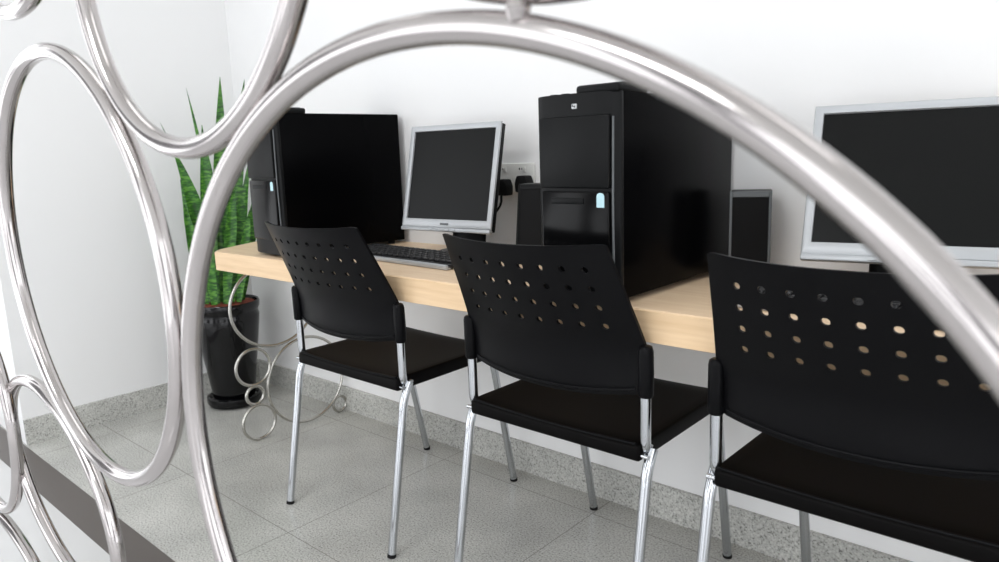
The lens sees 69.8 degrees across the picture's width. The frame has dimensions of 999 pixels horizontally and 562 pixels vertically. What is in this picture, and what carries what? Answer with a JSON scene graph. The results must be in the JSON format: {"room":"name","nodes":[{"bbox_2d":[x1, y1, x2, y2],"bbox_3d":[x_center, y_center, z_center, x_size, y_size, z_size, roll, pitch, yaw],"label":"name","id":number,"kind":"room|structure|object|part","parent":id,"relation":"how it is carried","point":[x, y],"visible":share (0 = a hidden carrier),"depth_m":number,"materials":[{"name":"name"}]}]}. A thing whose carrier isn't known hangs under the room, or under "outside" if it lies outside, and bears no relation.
{"room":"computer lab","nodes":[
{"label":"computer lab","id":0,"kind":"room"},
{"bbox_2d":[0,459,109,561],"bbox_3d":[-1.487,1.185,-0.276,7.600,0.100,3.932,7,14,41],"label":"floor","id":1,"kind":"structure","parent":0,"point":[82,548],"depth_m":2.00,"materials":[{"name":"grey tile"}]},
{"bbox_2d":[0,0,998,561],"bbox_3d":[-0.493,-0.014,0.887,2.019,1.777,0.038,7,14,41],"label":"metal railing","id":2,"kind":"object","parent":1,"relation":"on","point":[966,313],"visible":1,"depth_m":0.56,"materials":[{"name":"silver metal"}]},
{"bbox_2d":[0,426,174,561],"bbox_3d":[-0.153,0.872,1.200,7.600,0.101,0.096,7,14,41],"label":"floor strip","id":3,"kind":"object","parent":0,"point":[79,507],"depth_m":2.18,"materials":[{"name":"grey stone"}]},
{"bbox_2d":[0,0,258,443],"bbox_3d":[-2.043,-0.926,3.362,1.600,2.800,1.115,7,14,41],"label":"wall","id":4,"kind":"structure","parent":0,"point":[88,258],"depth_m":2.79,"materials":[{"name":"white paint"}]},
{"bbox_2d":[23,360,259,444],"bbox_3d":[-1.447,0.490,3.013,0.012,0.098,0.953,7,14,41],"label":"baseboard","id":5,"kind":"structure","parent":4,"relation":"attached to","point":[44,427],"depth_m":2.87,"materials":[{"name":"grey stone"}]},
{"bbox_2d":[0,380,784,561],"bbox_3d":[0.200,0.790,1.592,7.600,0.100,0.972,7,14,41],"label":"floor","id":6,"kind":"structure","parent":0,"point":[340,511],"depth_m":2.14,"materials":[{"name":"grey tile"}]},
{"bbox_2d":[161,79,261,409],"bbox_3d":[-1.133,-0.146,2.943,0.307,1.352,0.272,-2,10,1],"label":"potted snake plant","id":7,"kind":"object","parent":6,"relation":"on","point":[222,346],"visible":0.56,"depth_m":2.92,"materials":[{"name":"green plant"}]},
{"bbox_3d":[-1.136,0.284,3.020,0.272,0.412,0.272,7,14,41],"label":"pot","id":8,"kind":"part","parent":7,"relation":"part of","materials":[{"name":"black ceramic"}]},
{"bbox_2d":[228,275,346,440],"bbox_3d":[-0.787,0.242,2.704,0.011,0.651,0.467,7,14,41],"label":"stand","id":9,"kind":"object","parent":6,"relation":"on","point":[267,376],"visible":0.88,"depth_m":2.64,"materials":[{"name":"silver metal"}]},
{"bbox_2d":[264,221,517,558],"bbox_3d":[-0.308,0.234,2.096,0.491,0.854,0.595,7,14,41],"label":"chair","id":10,"kind":"object","parent":6,"relation":"on","point":[378,348],"visible":0.95,"depth_m":1.89,"materials":[{"name":"black plastic"}]},
{"bbox_3d":[-0.604,0.435,2.143,0.023,0.444,0.113,7,14,41],"label":"leg","id":11,"kind":"part","parent":10,"relation":"part of","materials":[{"name":"silver metal"}]},
{"bbox_3d":[-0.464,0.003,1.885,0.458,0.314,0.151,7,14,41],"label":"backrest","id":12,"kind":"part","parent":10,"relation":"part of","materials":[{"name":"black plastic"}]},
{"bbox_3d":[-0.289,0.216,2.116,0.444,0.044,0.414,7,14,41],"label":"seat","id":13,"kind":"part","parent":10,"relation":"part of","materials":[{"name":"black plastic"}]},
{"bbox_3d":[-0.254,0.478,1.837,0.023,0.444,0.113,7,14,41],"label":"leg","id":14,"kind":"part","parent":10,"relation":"part of","materials":[{"name":"silver metal"}]},
{"bbox_3d":[-0.369,0.390,2.355,0.025,0.442,0.341,7,14,41],"label":"leg","id":15,"kind":"part","parent":10,"relation":"part of","materials":[{"name":"silver metal"}]},
{"bbox_3d":[-0.068,0.427,2.091,0.025,0.442,0.341,7,14,41],"label":"leg","id":16,"kind":"part","parent":10,"relation":"part of","materials":[{"name":"silver metal"}]},
{"bbox_2d":[442,233,731,561],"bbox_3d":[0.216,0.298,1.639,0.491,0.854,0.595,7,14,41],"label":"chair","id":17,"kind":"object","parent":6,"relation":"on","point":[593,385],"visible":0.96,"depth_m":1.44,"materials":[{"name":"black plastic"}]},
{"bbox_3d":[-0.079,0.500,1.686,0.023,0.444,0.113,7,14,41],"label":"leg","id":18,"kind":"part","parent":17,"relation":"part of","materials":[{"name":"silver metal"}]},
{"bbox_3d":[0.060,0.067,1.428,0.458,0.314,0.151,7,14,41],"label":"backrest","id":19,"kind":"part","parent":17,"relation":"part of","materials":[{"name":"black plastic"}]},
{"bbox_3d":[0.155,0.454,1.898,0.025,0.442,0.341,7,14,41],"label":"leg","id":20,"kind":"part","parent":17,"relation":"part of","materials":[{"name":"silver metal"}]},
{"bbox_3d":[0.236,0.281,1.658,0.444,0.044,0.414,7,14,41],"label":"seat","id":21,"kind":"part","parent":17,"relation":"part of","materials":[{"name":"black plastic"}]},
{"bbox_3d":[0.271,0.543,1.379,0.023,0.444,0.113,7,14,41],"label":"leg","id":22,"kind":"part","parent":17,"relation":"part of","materials":[{"name":"silver metal"}]},
{"bbox_3d":[0.457,0.492,1.633,0.025,0.442,0.341,7,14,41],"label":"leg","id":23,"kind":"part","parent":17,"relation":"part of","materials":[{"name":"silver metal"}]},
{"bbox_2d":[696,252,998,561],"bbox_3d":[0.659,0.354,1.245,0.491,0.854,0.595,7,14,41],"label":"chair","id":24,"kind":"object","parent":6,"relation":"on","point":[915,461],"visible":0.95,"depth_m":1.07,"materials":[{"name":"black plastic"}]},
{"bbox_3d":[0.364,0.555,1.292,0.023,0.444,0.113,7,14,41],"label":"leg","id":25,"kind":"part","parent":24,"relation":"part of","materials":[{"name":"silver metal"}]},
{"bbox_3d":[0.598,0.510,1.504,0.025,0.442,0.341,7,14,41],"label":"leg","id":26,"kind":"part","parent":24,"relation":"part of","materials":[{"name":"silver metal"}]},
{"bbox_3d":[0.679,0.336,1.265,0.444,0.044,0.414,7,14,41],"label":"seat","id":27,"kind":"part","parent":24,"relation":"part of","materials":[{"name":"black plastic"}]},
{"bbox_2d":[224,0,998,561],"bbox_3d":[1.046,-0.659,1.287,6.200,2.800,0.150,7,14,41],"label":"wall","id":28,"kind":"structure","parent":0,"point":[796,57],"depth_m":1.87,"materials":[{"name":"white paint"}]},
{"bbox_2d":[497,179,512,211],"bbox_3d":[-0.020,-0.219,2.199,0.136,0.184,0.039,7,14,41],"label":"plug","id":29,"kind":"object","parent":28,"relation":"attached to","point":[506,187],"visible":0.59,"depth_m":2.14,"materials":[{"name":"black plastic"}]},
{"bbox_2d":[500,163,535,192],"bbox_3d":[0.048,-0.309,2.150,0.146,0.088,0.015,7,14,41],"label":"wall socket","id":30,"kind":"object","parent":28,"relation":"attached to","point":[510,171],"visible":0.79,"depth_m":2.14,"materials":[{"name":"white plastic"}]},
{"bbox_2d":[515,175,532,191],"bbox_3d":[0.075,-0.214,2.118,0.047,0.193,0.034,7,14,41],"label":"plug","id":31,"kind":"object","parent":30,"relation":"attached to","point":[522,179],"visible":0.27,"depth_m":2.09,"materials":[{"name":"black plastic"}]},
{"bbox_2d":[257,359,912,561],"bbox_3d":[1.114,0.692,1.401,6.000,0.098,0.012,7,14,41],"label":"baseboard","id":32,"kind":"structure","parent":28,"relation":"attached to","point":[766,535],"depth_m":2.10,"materials":[{"name":"grey stone"}]},
{"bbox_2d":[215,241,988,389],"bbox_3d":[0.257,0.047,1.703,3.399,0.113,0.504,7,14,41],"label":"desk","id":33,"kind":"object","parent":28,"relation":"attached to","point":[677,314],"visible":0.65,"depth_m":1.56,"materials":[{"name":"brown wood"}]},
{"bbox_2d":[247,107,404,255],"bbox_3d":[-0.574,-0.334,2.379,0.460,0.454,0.207,-11,14,-43],"label":"computer tower","id":34,"kind":"object","parent":33,"relation":"on","point":[310,170],"visible":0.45,"depth_m":2.27,"materials":[{"name":"black metal"}]},
{"bbox_3d":[-0.740,-0.392,2.213,0.011,0.149,0.176,-11,14,-43],"label":"drive door","id":35,"kind":"part","parent":34,"relation":"part of","materials":[{"name":"black plastic"}]},
{"bbox_3d":[-0.728,-0.299,2.235,0.020,0.431,0.207,-11,14,-42],"label":"panel","id":36,"kind":"part","parent":34,"relation":"part of","materials":[{"name":"black plastic"}]},
{"bbox_2d":[286,107,304,112],"bbox_3d":[-0.666,-0.518,2.190,0.111,0.020,0.116,7,14,41],"label":"tray","id":37,"kind":"object","parent":34,"relation":"on","point":[293,109],"depth_m":2.17,"materials":[{"name":"black plastic"}]},
{"bbox_2d":[368,243,485,269],"bbox_3d":[-0.264,-0.076,2.096,0.505,0.026,0.154,8,14,44],"label":"keyboard","id":38,"kind":"object","parent":33,"relation":"on","point":[421,257],"visible":0.76,"depth_m":2.03,"materials":[{"name":"black plastic"}]},
{"bbox_2d":[401,121,504,250],"bbox_3d":[-0.108,-0.269,2.127,0.345,0.384,0.200,6,13,38],"label":"monitor","id":39,"kind":"object","parent":33,"relation":"on","point":[454,171],"visible":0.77,"depth_m":2.07,"materials":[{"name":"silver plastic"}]},
{"bbox_2d":[516,183,541,263],"bbox_3d":[0.101,-0.160,1.963,0.088,0.212,0.130,1,11,19],"label":"speaker","id":40,"kind":"object","parent":33,"relation":"on","point":[528,230],"visible":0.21,"depth_m":1.93},
{"bbox_3d":[0.090,-0.155,1.931,0.088,0.208,0.062,1,11,19],"label":"frame","id":41,"kind":"part","parent":40,"relation":"part of","materials":[{"name":"black plastic"}]},
{"bbox_2d":[518,189,541,244],"bbox_3d":[0.090,-0.155,1.932,0.078,0.185,0.053,1,11,19],"label":"grille","id":42,"kind":"object","parent":40,"relation":"attached to","point":[529,200],"depth_m":1.93,"materials":[{"name":"black plastic"}]},
{"bbox_2d":[216,241,944,336],"bbox_3d":[0.257,0.021,1.700,3.399,0.061,0.501,7,14,41],"label":"countertop","id":43,"kind":"structure","parent":33,"relation":"on","point":[691,296],"depth_m":1.55,"materials":[{"name":"brown wood"}]},
{"bbox_2d":[538,81,731,296],"bbox_3d":[0.311,-0.203,1.575,0.194,0.420,0.502,7,14,41],"label":"computer tower","id":44,"kind":"object","parent":33,"relation":"on","point":[624,169],"visible":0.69,"depth_m":1.41,"materials":[{"name":"black metal"}]},
{"bbox_3d":[0.144,-0.248,1.383,0.163,0.137,0.011,7,14,41],"label":"drive door","id":45,"kind":"part","parent":44,"relation":"part of","materials":[{"name":"black plastic"}]},
{"bbox_3d":[0.155,-0.163,1.404,0.194,0.397,0.020,7,14,41],"label":"panel","id":46,"kind":"part","parent":44,"relation":"part of","materials":[{"name":"black plastic"}]},
{"bbox_2d":[576,81,646,92],"bbox_3d":[0.216,-0.366,1.370,0.097,0.020,0.109,7,14,41],"label":"tray","id":47,"kind":"object","parent":44,"relation":"on","point":[612,87],"depth_m":1.32,"materials":[{"name":"black plastic"}]},
{"bbox_2d":[728,189,771,262],"bbox_3d":[0.567,-0.106,1.619,0.088,0.197,0.079,2,11,21],"label":"speaker","id":48,"kind":"object","parent":33,"relation":"on","point":[750,210],"visible":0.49,"depth_m":1.58},
{"bbox_2d":[737,286,901,310],"bbox_3d":[0.677,0.047,1.232,0.505,0.026,0.154,7,13,39],"label":"keyboard","id":49,"kind":"object","parent":33,"relation":"on","point":[897,304],"visible":0.07,"depth_m":1.28,"materials":[{"name":"black plastic"}]},
{"bbox_2d":[800,96,998,272],"bbox_3d":[0.767,-0.148,1.338,0.345,0.367,0.230,4,12,30],"label":"monitor","id":50,"kind":"object","parent":33,"relation":"on","point":[938,160],"visible":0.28,"depth_m":1.29,"materials":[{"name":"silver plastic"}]}
]}

